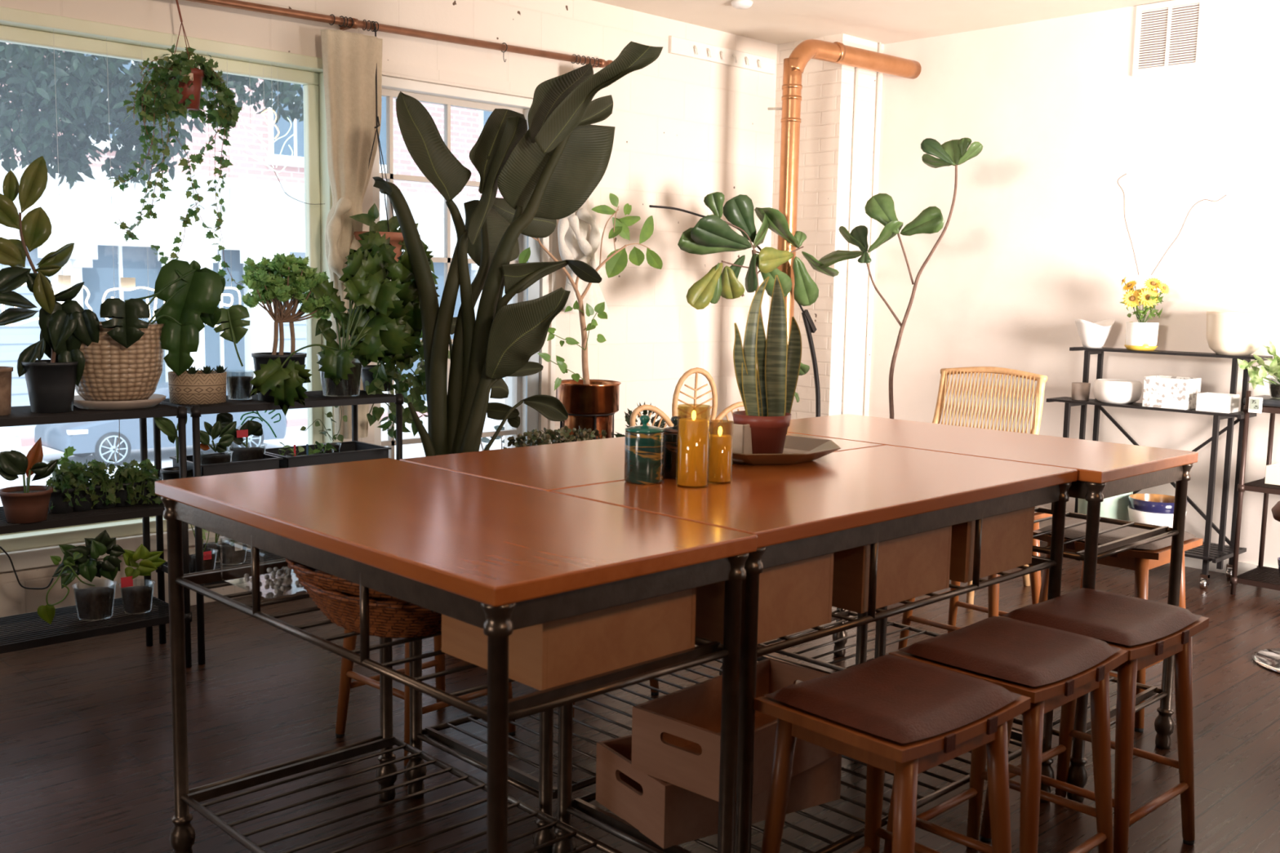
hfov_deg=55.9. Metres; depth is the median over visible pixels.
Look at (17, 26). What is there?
window
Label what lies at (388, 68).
trim
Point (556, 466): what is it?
work table
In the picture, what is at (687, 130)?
wall
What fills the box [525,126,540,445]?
trim
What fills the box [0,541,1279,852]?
floor
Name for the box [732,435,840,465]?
tray
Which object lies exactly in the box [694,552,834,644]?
wooden crate
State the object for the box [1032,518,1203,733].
counter stool
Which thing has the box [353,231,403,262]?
pot
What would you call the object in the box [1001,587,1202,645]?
cushion
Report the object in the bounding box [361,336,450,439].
trailing plant
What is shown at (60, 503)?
plant
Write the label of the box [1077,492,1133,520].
planter
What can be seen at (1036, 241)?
wall
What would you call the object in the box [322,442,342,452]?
pot
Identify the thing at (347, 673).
counter stool
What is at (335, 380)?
pot
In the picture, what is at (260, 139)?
sign
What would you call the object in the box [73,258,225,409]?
monstera plant
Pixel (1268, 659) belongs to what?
stool
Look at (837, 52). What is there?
copper pipe
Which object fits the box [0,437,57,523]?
plant
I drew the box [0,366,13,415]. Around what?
pot
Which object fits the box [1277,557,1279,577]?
pot
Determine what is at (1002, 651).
cushion
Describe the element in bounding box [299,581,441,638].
wicker basket
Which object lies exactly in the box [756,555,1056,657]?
shelf
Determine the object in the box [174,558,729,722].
shelf
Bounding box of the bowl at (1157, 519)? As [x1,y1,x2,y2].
[1127,505,1186,528]
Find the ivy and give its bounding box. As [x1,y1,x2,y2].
[107,0,248,290]
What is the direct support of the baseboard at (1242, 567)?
attached to the wall at (1036, 241)
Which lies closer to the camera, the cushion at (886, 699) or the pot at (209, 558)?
the cushion at (886, 699)
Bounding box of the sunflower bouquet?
[1117,173,1226,351]
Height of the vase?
0.148 m
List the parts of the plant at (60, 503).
pot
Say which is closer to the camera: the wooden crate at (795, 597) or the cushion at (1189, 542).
the wooden crate at (795, 597)
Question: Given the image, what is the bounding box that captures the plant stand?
[560,413,614,439]
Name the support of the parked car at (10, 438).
on the street
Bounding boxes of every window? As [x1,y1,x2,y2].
[0,6,342,552]
[372,75,533,458]
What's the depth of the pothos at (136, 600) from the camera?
4.21 m
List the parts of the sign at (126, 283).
mounting plate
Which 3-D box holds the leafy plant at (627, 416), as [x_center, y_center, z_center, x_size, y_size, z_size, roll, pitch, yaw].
[0.013,0.271,6.095,0.356,0.798,0.297,-5,9,-44]
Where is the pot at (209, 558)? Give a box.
[189,548,218,573]
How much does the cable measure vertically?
0.179 m
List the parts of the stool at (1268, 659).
seat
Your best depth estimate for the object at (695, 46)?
6.95 m
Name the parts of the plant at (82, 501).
pot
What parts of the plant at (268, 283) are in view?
pot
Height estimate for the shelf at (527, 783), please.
0.022 m
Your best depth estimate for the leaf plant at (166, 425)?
4.28 m
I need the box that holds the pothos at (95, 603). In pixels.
[37,529,125,624]
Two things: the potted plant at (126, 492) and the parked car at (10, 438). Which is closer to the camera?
the potted plant at (126, 492)
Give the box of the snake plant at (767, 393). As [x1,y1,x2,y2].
[733,275,801,453]
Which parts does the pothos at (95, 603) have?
trailing stem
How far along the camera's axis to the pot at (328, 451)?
4.79 m
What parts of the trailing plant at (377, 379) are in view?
pot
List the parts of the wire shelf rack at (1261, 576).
post, wire shelf, wire shelf, post, wire shelf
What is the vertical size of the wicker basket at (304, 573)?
0.102 m
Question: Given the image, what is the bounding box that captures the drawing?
[240,409,280,437]
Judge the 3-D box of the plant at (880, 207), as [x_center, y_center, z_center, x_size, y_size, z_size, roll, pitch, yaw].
[1.286,-0.415,6.389,0.310,2.140,1.000,-5,9,-44]
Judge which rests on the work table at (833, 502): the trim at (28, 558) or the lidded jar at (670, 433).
the lidded jar at (670, 433)
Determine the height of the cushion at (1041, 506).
0.037 m
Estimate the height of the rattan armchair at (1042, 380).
1.019 m
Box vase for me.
[1075,319,1114,348]
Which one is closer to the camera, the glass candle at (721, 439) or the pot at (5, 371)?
the glass candle at (721, 439)
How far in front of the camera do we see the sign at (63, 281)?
4.60 m
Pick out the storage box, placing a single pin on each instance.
(276, 583)
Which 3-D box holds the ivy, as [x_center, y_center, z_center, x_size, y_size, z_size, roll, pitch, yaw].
[-1.787,-1.120,4.716,0.629,1.165,0.312,-5,9,-44]
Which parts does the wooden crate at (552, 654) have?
panel, panel, panel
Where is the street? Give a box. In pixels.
[0,398,504,506]
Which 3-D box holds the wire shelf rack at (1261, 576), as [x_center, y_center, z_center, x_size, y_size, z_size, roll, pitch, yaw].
[3.146,0.333,5.417,0.370,0.950,0.770,-5,9,-44]
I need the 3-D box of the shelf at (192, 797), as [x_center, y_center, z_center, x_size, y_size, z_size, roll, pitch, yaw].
[-0.454,0.900,2.585,0.572,0.022,1.217,-5,9,-44]
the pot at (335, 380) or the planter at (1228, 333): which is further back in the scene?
the planter at (1228, 333)
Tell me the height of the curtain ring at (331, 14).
0.046 m
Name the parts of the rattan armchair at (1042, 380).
leg, backrest frame, leg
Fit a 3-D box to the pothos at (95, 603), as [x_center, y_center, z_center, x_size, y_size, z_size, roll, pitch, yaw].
[-1.894,0.511,4.062,0.180,0.318,0.341,3,7,17]
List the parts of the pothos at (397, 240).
hanger cord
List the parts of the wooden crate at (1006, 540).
panel, panel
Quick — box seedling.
[200,420,236,464]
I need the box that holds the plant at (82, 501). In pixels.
[64,459,99,511]
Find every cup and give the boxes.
[278,442,293,456]
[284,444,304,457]
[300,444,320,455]
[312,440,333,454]
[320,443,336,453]
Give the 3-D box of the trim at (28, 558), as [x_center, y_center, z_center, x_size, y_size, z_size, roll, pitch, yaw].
[-2.657,0.516,4.408,3.470,0.070,0.250,-5,9,-44]
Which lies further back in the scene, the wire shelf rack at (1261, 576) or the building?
the building
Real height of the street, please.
0.200 m
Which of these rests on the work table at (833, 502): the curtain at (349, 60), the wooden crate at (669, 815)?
the wooden crate at (669, 815)
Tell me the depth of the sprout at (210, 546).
4.54 m
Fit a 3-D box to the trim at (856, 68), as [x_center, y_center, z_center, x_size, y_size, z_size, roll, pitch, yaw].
[1.249,-0.837,7.237,0.018,2.780,0.018,-5,9,-44]
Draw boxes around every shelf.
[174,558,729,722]
[180,735,622,852]
[416,653,832,799]
[565,726,1045,852]
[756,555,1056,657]
[757,609,1167,736]
[1031,506,1178,560]
[1045,346,1272,589]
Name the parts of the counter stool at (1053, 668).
leg, leg, seat, leg, leg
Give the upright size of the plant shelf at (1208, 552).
1.098 m
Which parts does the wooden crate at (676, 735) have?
panel, panel, panel, panel, panel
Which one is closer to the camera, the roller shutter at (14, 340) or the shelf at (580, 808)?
the shelf at (580, 808)
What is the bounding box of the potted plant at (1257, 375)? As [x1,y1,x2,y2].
[1237,340,1279,399]
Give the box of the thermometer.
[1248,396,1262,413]
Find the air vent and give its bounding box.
[1132,0,1205,76]
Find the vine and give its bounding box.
[300,405,346,452]
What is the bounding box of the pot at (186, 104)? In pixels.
[169,66,204,111]
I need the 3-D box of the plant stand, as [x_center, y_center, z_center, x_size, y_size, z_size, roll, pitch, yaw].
[-0.266,0.300,5.994,0.273,0.753,0.273,-5,9,-44]
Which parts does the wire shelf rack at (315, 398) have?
post, post, wire shelf, wire shelf, wire shelf, post, post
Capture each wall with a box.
[0,0,777,637]
[868,0,1279,568]
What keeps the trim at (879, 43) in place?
attached to the wall at (1036, 241)
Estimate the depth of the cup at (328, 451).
4.79 m
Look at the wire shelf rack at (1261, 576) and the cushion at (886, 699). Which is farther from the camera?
the wire shelf rack at (1261, 576)
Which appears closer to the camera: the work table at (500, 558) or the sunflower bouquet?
the work table at (500, 558)
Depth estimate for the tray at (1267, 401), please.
5.47 m
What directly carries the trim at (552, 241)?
attached to the wall at (687, 130)
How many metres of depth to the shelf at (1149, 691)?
3.94 m
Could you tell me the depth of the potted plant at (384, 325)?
4.67 m
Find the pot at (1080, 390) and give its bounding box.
[1071,382,1090,399]
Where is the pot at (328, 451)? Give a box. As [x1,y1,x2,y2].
[322,448,334,453]
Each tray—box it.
[169,451,283,476]
[265,440,391,468]
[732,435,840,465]
[1243,395,1279,406]
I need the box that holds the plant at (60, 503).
[45,460,78,513]
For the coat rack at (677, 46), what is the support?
attached to the wall at (687, 130)
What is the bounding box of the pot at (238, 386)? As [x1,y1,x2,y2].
[225,369,254,399]
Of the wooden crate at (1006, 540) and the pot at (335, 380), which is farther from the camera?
the pot at (335, 380)
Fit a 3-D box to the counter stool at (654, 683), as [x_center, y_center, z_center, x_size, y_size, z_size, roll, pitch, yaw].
[-0.202,0.603,4.046,0.429,0.605,0.376,-5,9,-44]
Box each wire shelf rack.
[0,403,191,667]
[152,390,403,665]
[1230,391,1279,595]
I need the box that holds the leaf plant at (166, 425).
[153,417,191,479]
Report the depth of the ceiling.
6.49 m
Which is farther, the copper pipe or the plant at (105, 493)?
the copper pipe
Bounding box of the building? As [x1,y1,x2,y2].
[0,42,505,426]
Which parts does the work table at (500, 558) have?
leg, divider post, divider post, leg, leg, leg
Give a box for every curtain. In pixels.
[320,29,382,439]
[557,67,608,312]
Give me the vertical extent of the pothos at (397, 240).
1.824 m
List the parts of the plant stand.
leg, leg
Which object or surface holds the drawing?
attached to the window at (17, 26)
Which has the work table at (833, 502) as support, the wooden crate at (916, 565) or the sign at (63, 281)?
the wooden crate at (916, 565)
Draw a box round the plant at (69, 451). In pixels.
[57,446,76,464]
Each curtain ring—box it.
[329,13,335,25]
[501,42,507,62]
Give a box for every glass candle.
[675,404,710,488]
[708,419,733,484]
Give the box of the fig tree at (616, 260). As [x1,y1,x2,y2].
[519,193,662,390]
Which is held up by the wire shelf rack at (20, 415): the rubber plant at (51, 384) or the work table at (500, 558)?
the rubber plant at (51, 384)
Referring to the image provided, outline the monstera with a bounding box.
[213,304,254,399]
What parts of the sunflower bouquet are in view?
flower, pot, flower, flower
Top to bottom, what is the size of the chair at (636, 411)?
1.004 m
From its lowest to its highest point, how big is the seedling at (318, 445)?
0.078 m
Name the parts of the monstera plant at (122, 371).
pot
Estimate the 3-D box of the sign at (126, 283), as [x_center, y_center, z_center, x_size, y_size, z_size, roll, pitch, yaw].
[-2.009,-0.950,4.755,0.252,1.124,0.035,-5,9,-44]
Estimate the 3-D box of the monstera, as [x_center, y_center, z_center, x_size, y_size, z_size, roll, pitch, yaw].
[-1.492,-0.276,4.469,0.124,0.354,0.165,2,7,6]
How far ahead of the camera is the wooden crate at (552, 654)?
2.13 m
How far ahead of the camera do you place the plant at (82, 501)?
4.05 m
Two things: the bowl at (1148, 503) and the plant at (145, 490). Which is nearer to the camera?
the plant at (145, 490)
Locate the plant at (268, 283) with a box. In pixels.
[240,252,334,401]
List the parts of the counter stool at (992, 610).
leg, leg, leg, leg, seat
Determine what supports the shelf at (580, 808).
attached to the work table at (833, 502)
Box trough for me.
[1264,462,1279,485]
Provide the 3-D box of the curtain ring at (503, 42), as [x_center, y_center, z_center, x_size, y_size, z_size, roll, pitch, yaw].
[-0.651,-1.801,5.813,0.046,0.091,0.020,6,8,36]
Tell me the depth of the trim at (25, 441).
29.43 m
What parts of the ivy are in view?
hanger cord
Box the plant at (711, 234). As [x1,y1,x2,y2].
[677,191,839,402]
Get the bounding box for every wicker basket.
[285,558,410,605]
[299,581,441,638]
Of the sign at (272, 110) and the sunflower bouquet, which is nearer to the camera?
the sign at (272, 110)
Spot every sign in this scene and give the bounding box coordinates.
[0,29,92,326]
[102,37,164,319]
[205,53,240,327]
[240,59,293,173]
[261,61,279,139]
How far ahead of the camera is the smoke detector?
6.22 m
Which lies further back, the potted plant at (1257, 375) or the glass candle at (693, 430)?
the potted plant at (1257, 375)
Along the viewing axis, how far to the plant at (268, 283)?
4.45 m
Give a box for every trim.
[0,527,226,572]
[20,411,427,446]
[382,60,536,98]
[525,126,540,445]
[537,225,556,444]
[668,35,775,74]
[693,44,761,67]
[841,66,858,414]
[863,42,880,416]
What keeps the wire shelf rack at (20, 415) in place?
on the floor
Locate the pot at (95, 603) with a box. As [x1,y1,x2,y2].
[71,579,117,621]
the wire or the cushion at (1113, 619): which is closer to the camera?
the cushion at (1113, 619)
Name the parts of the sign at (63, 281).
mounting plate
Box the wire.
[274,171,324,204]
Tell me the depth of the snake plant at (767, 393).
3.20 m
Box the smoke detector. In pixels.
[730,0,753,8]
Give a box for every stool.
[335,629,515,768]
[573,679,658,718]
[753,654,1031,852]
[883,616,1128,852]
[897,505,1052,649]
[980,587,1208,852]
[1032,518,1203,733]
[1252,501,1279,673]
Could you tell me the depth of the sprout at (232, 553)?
4.50 m
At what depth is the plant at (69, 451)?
4.14 m
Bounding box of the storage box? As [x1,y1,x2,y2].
[217,535,306,598]
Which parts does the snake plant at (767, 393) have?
pot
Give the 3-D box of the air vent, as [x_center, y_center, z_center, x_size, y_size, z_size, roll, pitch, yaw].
[2.656,-1.958,6.068,0.012,0.350,0.340,-5,9,-44]
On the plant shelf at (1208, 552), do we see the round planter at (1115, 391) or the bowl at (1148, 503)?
the round planter at (1115, 391)
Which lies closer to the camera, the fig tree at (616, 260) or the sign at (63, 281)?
the sign at (63, 281)
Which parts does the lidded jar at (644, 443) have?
lid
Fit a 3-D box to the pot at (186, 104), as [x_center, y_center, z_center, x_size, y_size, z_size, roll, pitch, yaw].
[-1.764,-1.312,4.703,0.130,0.150,0.130,-5,9,-44]
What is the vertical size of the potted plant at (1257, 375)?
0.271 m
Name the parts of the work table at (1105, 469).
leg, leg, leg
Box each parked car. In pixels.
[0,426,22,452]
[34,382,287,466]
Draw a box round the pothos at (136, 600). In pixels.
[118,543,166,614]
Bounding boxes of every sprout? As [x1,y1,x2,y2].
[189,524,218,573]
[202,533,231,562]
[215,538,247,564]
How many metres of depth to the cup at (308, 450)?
4.62 m
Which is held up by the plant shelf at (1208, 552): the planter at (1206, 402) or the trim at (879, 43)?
the planter at (1206, 402)
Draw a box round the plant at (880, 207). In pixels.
[817,137,982,418]
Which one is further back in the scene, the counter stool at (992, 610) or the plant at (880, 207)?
the plant at (880, 207)
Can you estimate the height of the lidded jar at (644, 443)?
0.159 m
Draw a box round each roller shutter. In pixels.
[0,246,48,426]
[276,252,306,409]
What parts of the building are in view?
pane, cornice, pane, pane, pane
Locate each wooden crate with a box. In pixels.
[441,587,696,690]
[595,734,841,848]
[631,657,839,801]
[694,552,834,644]
[831,525,951,613]
[949,506,1035,582]
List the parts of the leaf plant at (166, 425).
pot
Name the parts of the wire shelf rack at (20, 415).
wire shelf, wire shelf, wire shelf, hanging cord, post, post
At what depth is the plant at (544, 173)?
4.71 m
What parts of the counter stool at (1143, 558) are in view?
leg, leg, seat, leg, leg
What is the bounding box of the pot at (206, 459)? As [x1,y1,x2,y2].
[200,449,233,464]
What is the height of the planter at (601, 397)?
0.351 m
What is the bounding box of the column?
[768,33,884,419]
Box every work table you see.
[155,457,757,852]
[399,432,884,852]
[550,444,1077,852]
[757,413,1198,802]
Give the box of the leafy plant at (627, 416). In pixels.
[613,402,667,437]
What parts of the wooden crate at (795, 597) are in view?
panel, panel, panel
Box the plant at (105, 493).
[86,458,120,508]
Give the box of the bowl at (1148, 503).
[1128,493,1187,514]
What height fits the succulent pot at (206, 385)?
0.132 m
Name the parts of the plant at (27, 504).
pot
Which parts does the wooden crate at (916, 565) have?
panel, panel, panel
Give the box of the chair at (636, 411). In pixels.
[629,367,743,427]
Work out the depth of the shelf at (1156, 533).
3.51 m
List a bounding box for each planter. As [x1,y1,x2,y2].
[502,425,606,448]
[554,379,621,439]
[732,423,752,462]
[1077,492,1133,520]
[1093,378,1142,404]
[1142,375,1201,409]
[1195,391,1239,413]
[1205,311,1266,355]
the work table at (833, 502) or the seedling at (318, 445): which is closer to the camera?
the work table at (833, 502)
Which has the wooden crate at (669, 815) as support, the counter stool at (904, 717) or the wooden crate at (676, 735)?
the wooden crate at (676, 735)
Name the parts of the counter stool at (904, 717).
leg, leg, seat, leg, leg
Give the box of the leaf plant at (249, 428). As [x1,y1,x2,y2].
[216,413,267,462]
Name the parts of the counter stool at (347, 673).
leg, leg, leg, leg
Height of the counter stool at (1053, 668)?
0.605 m
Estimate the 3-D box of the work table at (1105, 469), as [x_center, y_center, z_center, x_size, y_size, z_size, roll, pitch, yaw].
[0.981,0.489,3.880,0.636,0.914,1.280,-5,9,-44]
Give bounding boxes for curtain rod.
[185,0,612,67]
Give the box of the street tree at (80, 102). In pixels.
[0,41,396,190]
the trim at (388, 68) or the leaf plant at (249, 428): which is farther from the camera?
the trim at (388, 68)
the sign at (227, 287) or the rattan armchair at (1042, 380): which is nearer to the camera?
the sign at (227, 287)
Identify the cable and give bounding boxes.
[0,546,53,589]
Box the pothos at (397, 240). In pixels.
[348,21,439,438]
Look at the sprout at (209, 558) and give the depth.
4.35 m
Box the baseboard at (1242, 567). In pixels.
[1039,528,1278,575]
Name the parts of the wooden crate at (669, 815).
panel, panel, panel, panel, panel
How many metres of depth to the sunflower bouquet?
6.03 m
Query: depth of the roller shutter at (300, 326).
33.18 m
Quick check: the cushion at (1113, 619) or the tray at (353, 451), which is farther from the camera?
the tray at (353, 451)
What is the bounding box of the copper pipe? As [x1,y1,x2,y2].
[768,39,921,342]
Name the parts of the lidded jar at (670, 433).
lid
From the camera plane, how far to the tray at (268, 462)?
4.41 m
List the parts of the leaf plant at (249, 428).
pot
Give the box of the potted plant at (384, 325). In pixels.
[249,230,439,415]
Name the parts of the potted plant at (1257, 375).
pot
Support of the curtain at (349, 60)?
hanging from the curtain rod
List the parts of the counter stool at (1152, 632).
leg, leg, seat, leg, leg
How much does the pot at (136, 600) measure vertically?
0.100 m
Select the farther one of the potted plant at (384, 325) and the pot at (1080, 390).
the pot at (1080, 390)
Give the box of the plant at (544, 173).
[372,41,662,456]
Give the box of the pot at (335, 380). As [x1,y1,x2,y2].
[316,353,363,396]
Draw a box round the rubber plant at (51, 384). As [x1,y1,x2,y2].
[0,155,99,413]
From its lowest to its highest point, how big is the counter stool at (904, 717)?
0.605 m
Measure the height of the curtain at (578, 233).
1.230 m
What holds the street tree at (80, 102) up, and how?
on the street
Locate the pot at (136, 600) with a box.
[118,579,155,614]
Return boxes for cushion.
[763,654,1021,743]
[897,616,1120,687]
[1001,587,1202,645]
[1034,505,1048,512]
[1037,518,1195,550]
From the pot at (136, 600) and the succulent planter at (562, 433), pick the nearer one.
the pot at (136, 600)
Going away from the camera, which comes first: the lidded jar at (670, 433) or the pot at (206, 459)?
the lidded jar at (670, 433)
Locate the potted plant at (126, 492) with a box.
[109,458,142,506]
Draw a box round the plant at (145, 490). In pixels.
[123,457,162,504]
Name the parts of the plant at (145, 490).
pot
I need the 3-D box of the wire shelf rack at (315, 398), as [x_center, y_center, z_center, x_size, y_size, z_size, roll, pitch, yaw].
[-1.378,0.344,4.673,0.865,0.930,0.370,-5,9,-44]
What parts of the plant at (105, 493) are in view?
pot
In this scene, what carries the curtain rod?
attached to the wall at (687, 130)
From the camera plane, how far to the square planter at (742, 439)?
3.14 m
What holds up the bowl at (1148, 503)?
in the bowl at (1157, 519)
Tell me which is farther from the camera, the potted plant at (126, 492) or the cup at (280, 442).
the cup at (280, 442)
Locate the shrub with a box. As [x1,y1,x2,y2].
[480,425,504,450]
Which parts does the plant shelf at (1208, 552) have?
frame, frame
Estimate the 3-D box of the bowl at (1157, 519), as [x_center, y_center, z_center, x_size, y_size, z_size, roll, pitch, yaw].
[2.548,0.491,5.964,0.270,0.170,0.270,-5,9,-44]
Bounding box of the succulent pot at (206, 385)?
[168,364,227,404]
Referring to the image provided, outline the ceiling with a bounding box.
[592,0,1170,44]
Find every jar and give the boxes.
[624,414,664,484]
[662,416,677,479]
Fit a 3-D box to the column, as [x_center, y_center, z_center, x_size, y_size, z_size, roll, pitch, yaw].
[1.125,-0.899,7.468,0.410,2.845,0.490,-5,9,-44]
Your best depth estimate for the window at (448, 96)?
5.85 m
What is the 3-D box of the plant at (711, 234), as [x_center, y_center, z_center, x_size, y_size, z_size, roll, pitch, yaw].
[0.626,-0.306,6.547,1.131,1.862,0.350,-5,9,-44]
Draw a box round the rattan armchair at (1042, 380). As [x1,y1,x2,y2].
[932,366,1047,604]
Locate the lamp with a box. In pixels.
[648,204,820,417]
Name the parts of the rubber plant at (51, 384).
stem, pot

